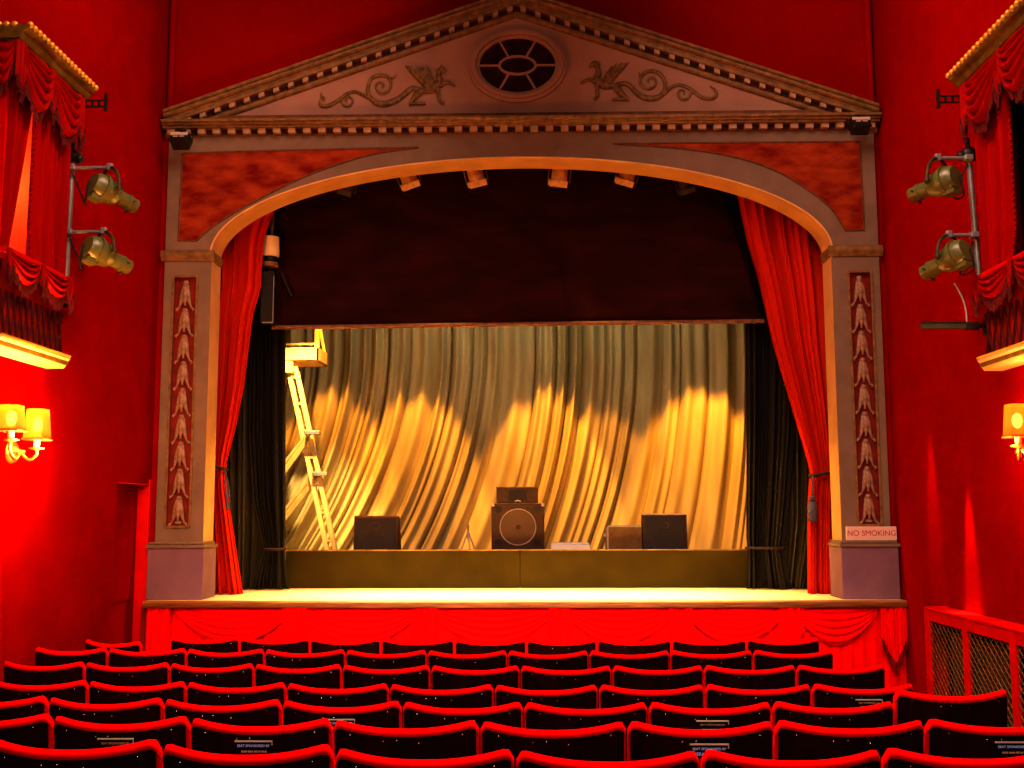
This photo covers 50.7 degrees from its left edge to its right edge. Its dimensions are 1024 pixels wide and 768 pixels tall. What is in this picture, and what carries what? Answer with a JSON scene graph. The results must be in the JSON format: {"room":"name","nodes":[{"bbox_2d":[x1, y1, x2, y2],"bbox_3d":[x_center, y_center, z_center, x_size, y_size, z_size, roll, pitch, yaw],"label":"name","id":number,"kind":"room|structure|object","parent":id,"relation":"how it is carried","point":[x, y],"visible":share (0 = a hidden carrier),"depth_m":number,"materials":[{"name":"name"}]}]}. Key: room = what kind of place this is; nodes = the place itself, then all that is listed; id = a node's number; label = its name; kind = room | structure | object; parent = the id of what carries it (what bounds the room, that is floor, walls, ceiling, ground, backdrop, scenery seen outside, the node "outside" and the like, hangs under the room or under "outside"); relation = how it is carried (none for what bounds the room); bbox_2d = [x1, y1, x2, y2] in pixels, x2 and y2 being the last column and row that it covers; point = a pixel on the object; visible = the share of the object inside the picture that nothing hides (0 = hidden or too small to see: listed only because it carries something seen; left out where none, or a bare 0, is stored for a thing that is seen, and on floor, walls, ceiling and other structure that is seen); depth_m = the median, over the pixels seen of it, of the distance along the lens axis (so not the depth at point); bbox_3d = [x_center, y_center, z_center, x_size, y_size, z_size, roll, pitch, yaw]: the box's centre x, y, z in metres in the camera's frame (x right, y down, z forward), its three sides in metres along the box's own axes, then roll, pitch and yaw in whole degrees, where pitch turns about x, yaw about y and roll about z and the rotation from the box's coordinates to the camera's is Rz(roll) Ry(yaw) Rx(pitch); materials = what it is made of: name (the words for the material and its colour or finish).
{"room":"auditorium","nodes":[
{"label":"auditorium","id":0,"kind":"room"},
{"bbox_2d":[9,113,32,254],"bbox_3d":[-3.654,-1.335,7.195,0.520,1.563,0.833,0,-7,1],"label":"wall","id":1,"kind":"structure","parent":0,"point":[18,237],"depth_m":7.56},
{"bbox_2d":[0,0,169,681],"bbox_3d":[-3.380,-1.244,4.368,0.140,7.300,11.250,0,-7,1],"label":"wall","id":2,"kind":"structure","parent":0,"point":[58,508],"depth_m":8.30,"materials":[{"name":"paint"}]},
{"bbox_2d":[0,404,52,463],"bbox_3d":[-3.127,0.319,6.829,0.252,0.352,0.518,0,-7,1],"label":"wall sconce","id":3,"kind":"object","parent":2,"relation":"attached to","point":[36,427],"visible":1,"depth_m":6.94,"materials":[{"name":"fabric"}]},
{"bbox_2d":[0,21,107,368],"bbox_3d":[-3.094,-1.193,7.201,0.318,2.087,1.085,0,-7,1],"label":"box","id":4,"kind":"object","parent":2,"relation":"attached to","point":[30,328],"depth_m":7.04,"materials":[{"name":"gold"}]},
{"bbox_2d":[0,62,31,257],"bbox_3d":[-3.175,-1.422,6.933,0.050,1.313,0.336,0,-7,1],"label":"curtain","id":5,"kind":"object","parent":4,"relation":"hanging from","point":[19,116],"visible":0.81,"depth_m":6.84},
{"bbox_2d":[6,247,74,314],"bbox_3d":[-3.083,-0.656,7.109,0.059,0.268,0.953,0,-7,1],"label":"drape","id":6,"kind":"object","parent":4,"relation":"hanging from","point":[59,290],"visible":1,"depth_m":7.08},
{"bbox_2d":[0,39,85,152],"bbox_3d":[-3.088,-1.895,7.255,0.198,0.452,1.032,-1,-7,10],"label":"valance","id":7,"kind":"object","parent":4,"relation":"hanging from","point":[43,87],"visible":1,"depth_m":7.04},
{"bbox_2d":[27,105,70,274],"bbox_3d":[-3.167,-1.376,7.374,0.053,1.324,0.590,0,-7,0],"label":"curtain","id":8,"kind":"object","parent":4,"relation":"hanging from","point":[49,181],"visible":0.73,"depth_m":7.35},
{"bbox_2d":[63,140,83,307],"bbox_3d":[-3.169,-1.151,7.734,0.170,1.228,0.105,0,-7,1],"label":"pole","id":9,"kind":"object","parent":2,"relation":"attached to","point":[76,158],"visible":0.44,"depth_m":7.74,"materials":[{"name":"metal"}]},
{"bbox_2d":[67,227,133,274],"bbox_3d":[-2.921,-0.954,7.651,0.475,0.318,0.286,3,-7,-25],"label":"spotlight","id":10,"kind":"object","parent":9,"relation":"attached to","point":[94,250],"visible":0.98,"depth_m":7.59,"materials":[{"name":"paint"}]},
{"bbox_2d":[70,163,139,212],"bbox_3d":[-2.909,-1.412,7.699,0.502,0.335,0.285,3,-7,-22],"label":"spotlight","id":11,"kind":"object","parent":9,"relation":"attached to","point":[100,187],"visible":1,"depth_m":7.65,"materials":[{"name":"paint"}]},
{"bbox_2d":[111,484,137,643],"bbox_3d":[-3.314,1.857,9.039,0.055,2.021,0.725,0,-7,1],"label":"door","id":12,"kind":"structure","parent":2,"relation":"in","point":[126,513],"depth_m":9.17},
{"bbox_2d":[118,480,152,641],"bbox_3d":[-3.245,1.834,9.066,0.112,2.071,0.775,0,-7,1],"label":"trim","id":13,"kind":"structure","parent":2,"relation":"attached to","point":[144,497],"depth_m":9.44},
{"bbox_2d":[165,0,874,132],"bbox_3d":[0.061,-3.249,10.125,6.730,2.000,0.200,0,-7,1],"label":"wall","id":14,"kind":"structure","parent":0,"point":[220,44],"depth_m":10.03,"materials":[{"name":"paint"}]},
{"bbox_2d":[161,0,881,137],"bbox_3d":[0.062,-2.930,9.879,6.470,1.364,0.255,0,-7,1],"label":"pediment","id":15,"kind":"object","parent":14,"relation":"attached to","point":[480,66],"visible":1,"depth_m":9.85,"materials":[{"name":"paint"}]},
{"bbox_2d":[150,127,895,541],"bbox_3d":[0.070,0.350,9.695,6.530,5.350,0.260,0,-7,1],"label":"wall","id":16,"kind":"structure","parent":0,"point":[876,139],"depth_m":9.66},
{"bbox_2d":[165,130,877,257],"bbox_3d":[0.068,-2.011,9.943,6.410,1.717,0.314,0,-7,1],"label":"arch","id":17,"kind":"object","parent":16,"relation":"attached to","point":[823,181],"visible":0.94,"depth_m":9.81,"materials":[{"name":"grey paint"}]},
{"bbox_2d":[146,588,901,600],"bbox_3d":[0.133,2.095,11.147,8.200,0.049,3.970,0,-7,1],"label":"floor","id":18,"kind":"structure","parent":0,"point":[291,594],"depth_m":9.86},
{"bbox_2d":[146,250,222,599],"bbox_3d":[-2.921,0.347,9.690,0.514,3.100,0.397,0,-7,1],"label":"pilaster","id":19,"kind":"object","parent":18,"relation":"on","point":[181,560],"visible":1,"depth_m":9.61,"materials":[{"name":"grey paint"}]},
{"bbox_2d":[213,211,273,594],"bbox_3d":[-2.624,0.023,10.129,0.810,3.837,0.213,-1,-7,3],"label":"curtain","id":20,"kind":"object","parent":18,"relation":"on","point":[241,270],"visible":0.54,"depth_m":10.18,"materials":[{"name":"red fabric"}]},
{"bbox_2d":[226,210,288,588],"bbox_3d":[-2.587,0.008,10.758,0.861,4.011,0.234,-1,-7,10],"label":"drape","id":21,"kind":"object","parent":18,"relation":"on","point":[256,463],"visible":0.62,"depth_m":10.62,"materials":[{"name":"black fabric"}]},
{"bbox_2d":[285,324,746,558],"bbox_3d":[0.189,0.468,12.848,8.340,3.555,0.288,0,-7,1],"label":"curtain","id":22,"kind":"object","parent":18,"relation":"on","point":[611,424],"visible":0.5,"depth_m":12.87,"materials":[{"name":"gold fabric"}]},
{"bbox_2d":[286,549,746,587],"bbox_3d":[0.060,1.827,10.686,4.614,0.376,0.038,0,-7,1],"label":"board","id":23,"kind":"object","parent":18,"relation":"on","point":[465,568],"visible":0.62,"depth_m":10.67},
{"bbox_2d":[745,236,809,588],"bbox_3d":[2.719,0.006,10.644,0.975,3.962,0.231,1,-7,-7],"label":"drape","id":24,"kind":"object","parent":18,"relation":"on","point":[777,469],"visible":0.4,"depth_m":10.50,"materials":[{"name":"black fabric"}]},
{"bbox_2d":[737,195,831,593],"bbox_3d":[2.646,-0.088,10.026,1.067,4.005,0.242,0,-7,1],"label":"curtain","id":25,"kind":"object","parent":18,"relation":"on","point":[785,256],"visible":0.54,"depth_m":10.06,"materials":[{"name":"red fabric"}]},
{"bbox_2d":[820,245,900,598],"bbox_3d":[3.068,0.318,9.571,0.514,3.100,0.397,0,-7,1],"label":"pilaster","id":26,"kind":"object","parent":18,"relation":"on","point":[859,483],"visible":1,"depth_m":9.49,"materials":[{"name":"grey paint"}]},
{"bbox_3d":[0.080,1.991,11.644,4.574,0.271,1.850,0,-7,1],"label":"platform","id":27,"kind":"object","parent":18,"relation":"on","visible":0},
{"bbox_2d":[286,329,337,549],"bbox_3d":[-2.329,0.403,11.831,1.050,2.960,0.804,0,-7,1],"label":"step ladder","id":28,"kind":"object","parent":27,"relation":"on","point":[297,357],"visible":0.55,"depth_m":11.61,"materials":[{"name":"yellow wood"}]},
{"bbox_2d":[353,516,400,549],"bbox_3d":[-1.384,1.577,11.129,0.452,0.440,0.348,0,-7,1],"label":"stage monitor","id":29,"kind":"object","parent":27,"relation":"on","point":[370,532],"visible":0.65,"depth_m":10.99,"materials":[{"name":"black plastic"}]},
{"bbox_2d":[491,503,544,548],"bbox_3d":[0.064,1.518,11.185,0.550,0.563,0.410,0,-7,1],"label":"speaker","id":30,"kind":"object","parent":27,"relation":"on","point":[514,526],"visible":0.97,"depth_m":10.99},
{"bbox_2d":[603,525,641,548],"bbox_3d":[1.134,1.627,11.141,0.387,0.331,0.290,0,-7,1],"label":"case","id":31,"kind":"object","parent":27,"relation":"on","point":[616,536],"visible":0.83,"depth_m":11.01,"materials":[{"name":"wood"}]},
{"bbox_2d":[641,513,687,548],"bbox_3d":[1.553,1.555,11.071,0.448,0.456,0.348,0,-7,1],"label":"stage monitor","id":32,"kind":"object","parent":27,"relation":"on","point":[659,530],"visible":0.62,"depth_m":10.94,"materials":[{"name":"plastic"}]},
{"bbox_2d":[140,606,907,683],"bbox_3d":[0.071,2.440,9.210,6.530,1.085,0.060,0,-7,1],"label":"wall","id":33,"kind":"structure","parent":0,"point":[143,610],"depth_m":9.29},
{"bbox_2d":[142,600,907,607],"bbox_3d":[0.087,1.869,9.168,6.480,0.060,0.045,0,-7,1],"label":"trim","id":34,"kind":"structure","parent":33,"relation":"attached to","point":[381,603],"depth_m":9.15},
{"bbox_2d":[145,608,907,687],"bbox_3d":[0.091,2.380,9.144,6.475,0.970,0.102,0,-7,1],"label":"stage skirt","id":35,"kind":"object","parent":33,"relation":"attached to","point":[857,638],"visible":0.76,"depth_m":9.17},
{"bbox_2d":[871,0,1023,695],"bbox_3d":[3.289,-1.277,4.235,0.140,7.300,11.250,0,-7,1],"label":"wall","id":36,"kind":"structure","parent":0,"point":[959,484],"depth_m":8.40,"materials":[{"name":"paint"}]},
{"bbox_2d":[956,137,982,304],"bbox_3d":[3.159,-1.122,7.418,0.170,1.179,0.105,0,-7,1],"label":"pole","id":37,"kind":"object","parent":36,"relation":"attached to","point":[967,150],"visible":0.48,"depth_m":7.42,"materials":[{"name":"metal"}]},
{"bbox_2d":[907,153,973,203],"bbox_3d":[2.924,-1.410,7.409,0.438,0.344,0.285,-4,-8,31],"label":"spotlight","id":38,"kind":"object","parent":37,"relation":"attached to","point":[947,181],"visible":1,"depth_m":7.33,"materials":[{"name":"paint"}]},
{"bbox_2d":[919,230,979,280],"bbox_3d":[2.963,-0.883,7.354,0.401,0.321,0.284,-4,-8,32],"label":"spotlight","id":39,"kind":"object","parent":37,"relation":"attached to","point":[956,255],"visible":1,"depth_m":7.27,"materials":[{"name":"paint"}]},
{"bbox_2d":[936,0,1023,370],"bbox_3d":[3.112,-1.199,6.824,0.318,2.116,1.279,0,-7,1],"label":"box","id":40,"kind":"object","parent":36,"relation":"attached to","point":[1005,325],"depth_m":6.96,"materials":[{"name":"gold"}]},
{"bbox_2d":[959,24,1023,142],"bbox_3d":[3.100,-1.915,6.881,0.199,0.452,1.225,1,-7,-6],"label":"valance","id":41,"kind":"object","parent":40,"relation":"hanging from","point":[977,95],"visible":1,"depth_m":6.97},
{"bbox_2d":[974,84,1017,272],"bbox_3d":[3.188,-1.371,7.106,0.056,1.348,0.560,0,-7,1],"label":"curtain","id":42,"kind":"object","parent":40,"relation":"hanging from","point":[994,150],"visible":0.7,"depth_m":7.08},
{"bbox_2d":[972,255,1023,317],"bbox_3d":[3.102,-0.642,6.730,0.059,0.288,1.147,0,-7,1],"label":"drape","id":43,"kind":"object","parent":40,"relation":"hanging from","point":[993,286],"visible":1,"depth_m":6.91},
{"bbox_3d":[0.124,-3.474,12.083,8.200,0.100,3.600,0,-7,1],"label":"ceiling","id":44,"kind":"structure","parent":0,"visible":0},
{"bbox_2d":[271,169,763,329],"bbox_3d":[0.044,-2.051,10.651,4.779,3.039,0.096,0,-7,1],"label":"cloth","id":45,"kind":"object","parent":44,"relation":"hanging from","point":[514,252],"visible":0.4,"depth_m":10.57,"materials":[{"name":"brown fabric"}]},
{"bbox_3d":[-0.041,1.979,3.748,6.730,0.537,10.900,0,-7,1],"label":"floor","id":46,"kind":"structure","parent":0,"visible":0},
{"bbox_2d":[0,696,48,720],"bbox_3d":[-2.222,1.794,4.736,0.493,0.891,0.480,0,-7,1],"label":"chair","id":47,"kind":"object","parent":46,"relation":"on","point":[10,710],"visible":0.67,"depth_m":4.57,"materials":[{"name":"red fabric"}]},
{"bbox_2d":[0,714,53,748],"bbox_3d":[-1.869,1.633,3.962,0.486,0.891,0.480,0,-7,1],"label":"chair","id":48,"kind":"object","parent":46,"relation":"on","point":[37,731],"visible":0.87,"depth_m":3.80,"materials":[{"name":"red fabric"}]},
{"bbox_2d":[0,680,88,703],"bbox_3d":[-2.353,1.937,5.507,0.493,0.891,0.480,0,-7,1],"label":"chair","id":49,"kind":"object","parent":46,"relation":"on","point":[77,691],"visible":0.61,"depth_m":5.33,"materials":[{"name":"red fabric"}]},
{"bbox_2d":[4,662,85,685],"bbox_3d":[-2.663,2.046,6.286,0.465,0.891,0.480,0,-7,1],"label":"chair","id":50,"kind":"object","parent":46,"relation":"on","point":[16,674],"visible":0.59,"depth_m":6.11,"materials":[{"name":"red fabric"}]},
{"bbox_2d":[35,648,108,665],"bbox_3d":[-2.825,2.155,7.062,0.469,0.891,0.480,0,-7,1],"label":"chair","id":51,"kind":"object","parent":46,"relation":"on","point":[43,657],"visible":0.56,"depth_m":6.89,"materials":[{"name":"red fabric"}]},
{"bbox_2d":[0,739,162,767],"bbox_3d":[-1.233,1.467,3.183,0.489,0.891,0.480,0,-7,1],"label":"chair","id":52,"kind":"object","parent":46,"relation":"on","point":[148,753],"visible":1,"depth_m":3.01,"materials":[{"name":"red fabric"}]},
{"bbox_2d":[49,698,164,723],"bbox_3d":[-1.724,1.798,4.725,0.491,0.891,0.480,0,-7,1],"label":"chair","id":53,"kind":"object","parent":46,"relation":"on","point":[150,710],"visible":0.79,"depth_m":4.55,"materials":[{"name":"red fabric"}]},
{"bbox_2d":[54,716,190,751],"bbox_3d":[-1.379,1.638,3.951,0.483,0.891,0.480,0,-7,1],"label":"chair","id":54,"kind":"object","parent":46,"relation":"on","point":[69,734],"visible":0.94,"depth_m":3.78,"materials":[{"name":"red fabric"}]},
{"bbox_2d":[86,663,170,686],"bbox_3d":[-2.184,2.049,6.276,0.481,0.891,0.480,0,-7,1],"label":"chair","id":55,"kind":"object","parent":46,"relation":"on","point":[157,674],"visible":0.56,"depth_m":6.10,"materials":[{"name":"red fabric"}]},
{"bbox_2d":[89,681,186,704],"bbox_3d":[-1.858,1.940,5.497,0.485,0.891,0.480,0,-7,1],"label":"chair","id":56,"kind":"object","parent":46,"relation":"on","point":[99,693],"visible":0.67,"depth_m":5.33,"materials":[{"name":"red fabric"}]},
{"bbox_2d":[108,648,187,667],"bbox_3d":[-2.333,2.156,7.052,0.503,0.891,0.480,0,-7,1],"label":"chair","id":57,"kind":"object","parent":46,"relation":"on","point":[117,658],"visible":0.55,"depth_m":6.88,"materials":[{"name":"red fabric"}]},
{"bbox_2d":[171,663,254,687],"bbox_3d":[-1.700,2.050,6.266,0.476,0.891,0.480,0,-7,1],"label":"chair","id":58,"kind":"object","parent":46,"relation":"on","point":[241,676],"visible":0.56,"depth_m":6.09,"materials":[{"name":"red fabric"}]},
{"bbox_2d":[164,699,282,726],"bbox_3d":[-1.224,1.801,4.714,0.499,0.891,0.480,0,-7,1],"label":"chair","id":59,"kind":"object","parent":46,"relation":"on","point":[267,713],"visible":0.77,"depth_m":4.54,"materials":[{"name":"red fabric"}]},
{"bbox_2d":[187,649,265,667],"bbox_3d":[-1.827,2.158,7.041,0.496,0.891,0.480,0,-7,1],"label":"chair","id":60,"kind":"object","parent":46,"relation":"on","point":[198,659],"visible":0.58,"depth_m":6.87,"materials":[{"name":"red fabric"}]},
{"bbox_2d":[187,682,286,710],"bbox_3d":[-1.363,1.943,5.486,0.493,0.891,0.480,0,-7,1],"label":"chair","id":61,"kind":"object","parent":46,"relation":"on","point":[197,694],"visible":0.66,"depth_m":5.31,"materials":[{"name":"red fabric"}]},
{"bbox_2d":[162,744,334,767],"bbox_3d":[-0.741,1.477,3.171,0.484,0.891,0.480,0,-7,1],"label":"chair","id":62,"kind":"object","parent":46,"relation":"on","point":[320,756],"visible":1,"depth_m":3.00,"materials":[{"name":"red fabric"}]},
{"bbox_2d":[191,718,333,754],"bbox_3d":[-0.881,1.643,3.940,0.500,0.891,0.480,0,-7,1],"label":"chair","id":63,"kind":"object","parent":46,"relation":"on","point":[206,736],"visible":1,"depth_m":3.77,"materials":[{"name":"red fabric"}]},
{"bbox_2d":[255,664,342,688],"bbox_3d":[-1.209,2.052,6.256,0.494,0.891,0.480,0,-7,1],"label":"chair","id":64,"kind":"object","parent":46,"relation":"on","point":[327,677],"visible":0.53,"depth_m":6.08,"materials":[{"name":"red fabric"}]},
{"bbox_2d":[265,649,345,675],"bbox_3d":[-1.317,2.159,7.031,0.513,0.891,0.480,0,-7,1],"label":"chair","id":65,"kind":"object","parent":46,"relation":"on","point":[276,659],"visible":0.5,"depth_m":6.86,"materials":[{"name":"red fabric"}]},
{"bbox_2d":[287,683,388,706],"bbox_3d":[-0.858,1.945,5.475,0.505,0.891,0.480,0,-7,1],"label":"chair","id":66,"kind":"object","parent":46,"relation":"on","point":[375,694],"visible":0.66,"depth_m":5.30,"materials":[{"name":"red fabric"}]},
{"bbox_2d":[283,701,401,728],"bbox_3d":[-0.717,1.805,4.704,0.504,0.891,0.480,0,-7,1],"label":"chair","id":67,"kind":"object","parent":46,"relation":"on","point":[389,714],"visible":0.28,"depth_m":4.53,"materials":[{"name":"red fabric"}]},
{"bbox_2d":[346,650,426,669],"bbox_3d":[-0.797,2.160,7.020,0.515,0.891,0.480,0,-7,1],"label":"chair","id":68,"kind":"object","parent":46,"relation":"on","point":[353,658],"visible":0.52,"depth_m":6.84,"materials":[{"name":"red fabric"}]},
{"bbox_2d":[343,665,430,701],"bbox_3d":[-0.707,2.054,6.245,0.497,0.891,0.480,0,-7,1],"label":"chair","id":69,"kind":"object","parent":46,"relation":"on","point":[419,677],"visible":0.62,"depth_m":6.08,"materials":[{"name":"red fabric"}]},
{"bbox_2d":[333,720,478,759],"bbox_3d":[-0.369,1.647,3.929,0.513,0.891,0.480,0,-7,1],"label":"chair","id":70,"kind":"object","parent":46,"relation":"on","point":[459,740],"visible":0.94,"depth_m":3.75,"materials":[{"name":"red fabric"}]},
{"bbox_2d":[382,638,453,664],"bbox_3d":[-0.663,2.264,7.791,0.516,0.891,0.480,0,-7,1],"label":"chair","id":71,"kind":"object","parent":46,"relation":"on","point":[389,646],"visible":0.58,"depth_m":7.62,"materials":[{"name":"red fabric"}]},
{"bbox_2d":[335,749,513,767],"bbox_3d":[-0.241,1.487,3.160,0.503,0.891,0.480,0,-7,1],"label":"chair","id":72,"kind":"object","parent":46,"relation":"on","point":[345,758],"visible":1,"depth_m":2.99,"materials":[{"name":"red fabric"}]},
{"bbox_2d":[390,684,493,728],"bbox_3d":[-0.343,1.947,5.465,0.513,0.891,0.480,0,-7,1],"label":"chair","id":73,"kind":"object","parent":46,"relation":"on","point":[480,696],"visible":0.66,"depth_m":5.29,"materials":[{"name":"red fabric"}]},
{"bbox_2d":[403,702,522,754],"bbox_3d":[-0.204,1.807,4.693,0.509,0.891,0.480,0,-7,1],"label":"chair","id":74,"kind":"object","parent":46,"relation":"on","point":[414,715],"visible":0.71,"depth_m":4.52,"materials":[{"name":"red fabric"}]},
{"bbox_2d":[428,651,506,672],"bbox_3d":[-0.280,2.161,7.009,0.507,0.891,0.480,0,-7,1],"label":"chair","id":75,"kind":"object","parent":46,"relation":"on","point":[495,660],"visible":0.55,"depth_m":6.83,"materials":[{"name":"red fabric"}]},
{"bbox_2d":[431,666,519,706],"bbox_3d":[-0.203,2.054,6.235,0.500,0.891,0.480,0,-7,1],"label":"chair","id":76,"kind":"object","parent":46,"relation":"on","point":[442,678],"visible":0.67,"depth_m":6.06,"materials":[{"name":"red fabric"}]},
{"bbox_2d":[455,638,525,666],"bbox_3d":[-0.147,2.264,7.780,0.504,0.891,0.480,0,-7,1],"label":"chair","id":77,"kind":"object","parent":46,"relation":"on","point":[462,647],"visible":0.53,"depth_m":7.61,"materials":[{"name":"red fabric"}]},
{"bbox_2d":[495,685,597,727],"bbox_3d":[0.173,1.947,5.454,0.509,0.891,0.480,0,-7,1],"label":"chair","id":78,"kind":"object","parent":46,"relation":"on","point":[586,697],"visible":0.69,"depth_m":5.28,"materials":[{"name":"red fabric"}]},
{"bbox_2d":[508,651,588,688],"bbox_3d":[0.235,2.160,6.999,0.512,0.891,0.480,0,-7,1],"label":"chair","id":79,"kind":"object","parent":46,"relation":"on","point":[578,660],"visible":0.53,"depth_m":6.83,"materials":[{"name":"red fabric"}]},
{"bbox_2d":[480,722,625,767],"bbox_3d":[0.149,1.648,3.918,0.511,0.891,0.480,0,-7,1],"label":"chair","id":80,"kind":"object","parent":46,"relation":"on","point":[604,743],"visible":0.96,"depth_m":3.75,"materials":[{"name":"red fabric"}]},
{"bbox_2d":[527,638,596,666],"bbox_3d":[0.356,2.262,7.770,0.492,0.891,0.480,0,-7,1],"label":"chair","id":81,"kind":"object","parent":46,"relation":"on","point":[538,647],"visible":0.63,"depth_m":7.60,"materials":[{"name":"red fabric"}]},
{"bbox_2d":[521,666,610,708],"bbox_3d":[0.309,2.053,6.224,0.512,0.891,0.480,0,-7,1],"label":"chair","id":82,"kind":"object","parent":46,"relation":"on","point":[532,678],"visible":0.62,"depth_m":6.05,"materials":[{"name":"red fabric"}]},
{"bbox_2d":[524,702,647,760],"bbox_3d":[0.316,1.806,4.682,0.519,0.891,0.480,0,-7,1],"label":"chair","id":83,"kind":"object","parent":46,"relation":"on","point":[536,716],"visible":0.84,"depth_m":4.51,"materials":[{"name":"red fabric"}]},
{"bbox_2d":[516,751,699,767],"bbox_3d":[0.272,1.489,3.149,0.512,0.891,0.480,0,-7,1],"label":"chair","id":84,"kind":"object","parent":46,"relation":"on","point":[526,759],"visible":1,"depth_m":2.98,"materials":[{"name":"red fabric"}]},
{"bbox_2d":[589,651,668,685],"bbox_3d":[0.750,2.156,6.989,0.507,0.891,0.480,0,-7,1],"label":"chair","id":85,"kind":"object","parent":46,"relation":"on","point":[658,660],"visible":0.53,"depth_m":6.82,"materials":[{"name":"red fabric"}]},
{"bbox_2d":[597,638,670,669],"bbox_3d":[0.868,2.259,7.760,0.519,0.891,0.480,0,-7,1],"label":"chair","id":86,"kind":"object","parent":46,"relation":"on","point":[603,645],"visible":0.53,"depth_m":7.59,"materials":[{"name":"red fabric"}]},
{"bbox_2d":[599,685,703,723],"bbox_3d":[0.691,1.943,5.444,0.515,0.891,0.480,0,-7,1],"label":"chair","id":87,"kind":"object","parent":46,"relation":"on","point":[609,696],"visible":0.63,"depth_m":5.27,"materials":[{"name":"red fabric"}]},
{"bbox_2d":[612,666,702,689],"bbox_3d":[0.826,2.049,6.214,0.509,0.891,0.480,0,-7,1],"label":"chair","id":88,"kind":"object","parent":46,"relation":"on","point":[622,677],"visible":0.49,"depth_m":6.04,"materials":[{"name":"red fabric"}]},
{"bbox_2d":[627,721,773,765],"bbox_3d":[0.665,1.643,3.909,0.509,0.891,0.480,0,-7,1],"label":"chair","id":89,"kind":"object","parent":46,"relation":"on","point":[645,741],"visible":0.58,"depth_m":3.74,"materials":[{"name":"red fabric"}]},
{"bbox_2d":[671,638,745,653],"bbox_3d":[1.394,2.255,7.750,0.521,0.891,0.480,0,-7,1],"label":"chair","id":90,"kind":"object","parent":46,"relation":"on","point":[737,645],"visible":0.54,"depth_m":7.58,"materials":[{"name":"red fabric"}]},
{"bbox_2d":[648,702,770,729],"bbox_3d":[0.838,1.801,4.672,0.513,0.891,0.480,0,-7,1],"label":"chair","id":91,"kind":"object","parent":46,"relation":"on","point":[659,714],"visible":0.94,"depth_m":4.50,"materials":[{"name":"red fabric"}]},
{"bbox_2d":[670,650,751,671],"bbox_3d":[1.269,2.152,6.979,0.518,0.891,0.480,0,-7,1],"label":"chair","id":92,"kind":"object","parent":46,"relation":"on","point":[678,659],"visible":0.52,"depth_m":6.81,"materials":[{"name":"red fabric"}]},
{"bbox_2d":[703,665,795,692],"bbox_3d":[1.343,2.045,6.204,0.513,0.891,0.480,0,-7,1],"label":"chair","id":93,"kind":"object","parent":46,"relation":"on","point":[783,677],"visible":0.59,"depth_m":6.03,"materials":[{"name":"red fabric"}]},
{"bbox_2d":[704,684,810,711],"bbox_3d":[1.213,1.938,5.434,0.518,0.891,0.480,0,-7,1],"label":"chair","id":94,"kind":"object","parent":46,"relation":"on","point":[715,697],"visible":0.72,"depth_m":5.26,"materials":[{"name":"red fabric"}]},
{"bbox_2d":[746,638,818,660],"bbox_3d":[1.915,2.251,7.739,0.509,0.891,0.480,0,-7,1],"label":"chair","id":95,"kind":"object","parent":46,"relation":"on","point":[808,646],"visible":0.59,"depth_m":7.57,"materials":[{"name":"red fabric"}]},
{"bbox_2d":[700,750,881,767],"bbox_3d":[0.784,1.482,3.139,0.499,0.891,0.480,0,-7,1],"label":"chair","id":96,"kind":"object","parent":46,"relation":"on","point":[710,758],"visible":1,"depth_m":2.97,"materials":[{"name":"red fabric"}]},
{"bbox_2d":[752,650,832,676],"bbox_3d":[1.786,2.148,6.968,0.504,0.891,0.480,0,-7,1],"label":"chair","id":97,"kind":"object","parent":46,"relation":"on","point":[762,660],"visible":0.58,"depth_m":6.80,"materials":[{"name":"red fabric"}]},
{"bbox_2d":[771,701,893,734],"bbox_3d":[1.353,1.795,4.662,0.505,0.891,0.480,0,-7,1],"label":"chair","id":98,"kind":"object","parent":46,"relation":"on","point":[877,715],"visible":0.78,"depth_m":4.49,"materials":[{"name":"red fabric"}]},
{"bbox_2d":[795,665,884,689],"bbox_3d":[1.852,2.040,6.194,0.493,0.891,0.480,0,-7,1],"label":"chair","id":99,"kind":"object","parent":46,"relation":"on","point":[871,677],"visible":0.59,"depth_m":6.02,"materials":[{"name":"red fabric"}]},
{"bbox_2d":[773,720,923,760],"bbox_3d":[1.183,1.637,3.899,0.517,0.891,0.480,0,-7,1],"label":"chair","id":100,"kind":"object","parent":46,"relation":"on","point":[792,741],"visible":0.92,"depth_m":3.73,"materials":[{"name":"red fabric"}]},
{"bbox_2d":[811,684,913,707],"bbox_3d":[1.726,1.933,5.424,0.495,0.891,0.480,0,-7,1],"label":"chair","id":101,"kind":"object","parent":46,"relation":"on","point":[822,696],"visible":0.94,"depth_m":5.25,"materials":[{"name":"red fabric"}]},
{"bbox_2d":[892,690,1007,727],"bbox_3d":[1.847,1.744,4.658,0.471,0.891,0.480,0,-7,1],"label":"chair","id":102,"kind":"object","parent":46,"relation":"on","point":[989,709],"visible":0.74,"depth_m":4.49,"materials":[{"name":"red fabric"}]},
{"bbox_2d":[881,748,1023,767],"bbox_3d":[1.285,1.474,3.130,0.490,0.891,0.480,0,-7,1],"label":"chair","id":103,"kind":"object","parent":46,"relation":"on","point":[892,757],"visible":0.99,"depth_m":2.96,"materials":[{"name":"red fabric"}]},
{"bbox_2d":[924,606,1023,726],"bbox_3d":[3.190,1.986,6.140,0.163,1.060,4.184,0,-7,1],"label":"radiator cover","id":104,"kind":"object","parent":46,"relation":"on","point":[939,621],"visible":0.54,"depth_m":7.46,"materials":[{"name":"metal"}]},
{"bbox_2d":[924,719,1023,758],"bbox_3d":[1.707,1.629,3.889,0.518,0.891,0.480,0,-7,1],"label":"chair","id":105,"kind":"object","parent":46,"relation":"on","point":[941,738],"visible":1,"depth_m":3.72,"materials":[{"name":"red fabric"}]},
{"bbox_2d":[951,633,1023,726],"bbox_3d":[3.223,2.206,7.337,0.060,0.900,1.053,0,-7,1],"label":"radiator","id":106,"kind":"object","parent":46,"relation":"on","point":[952,634],"visible":0.26,"depth_m":7.27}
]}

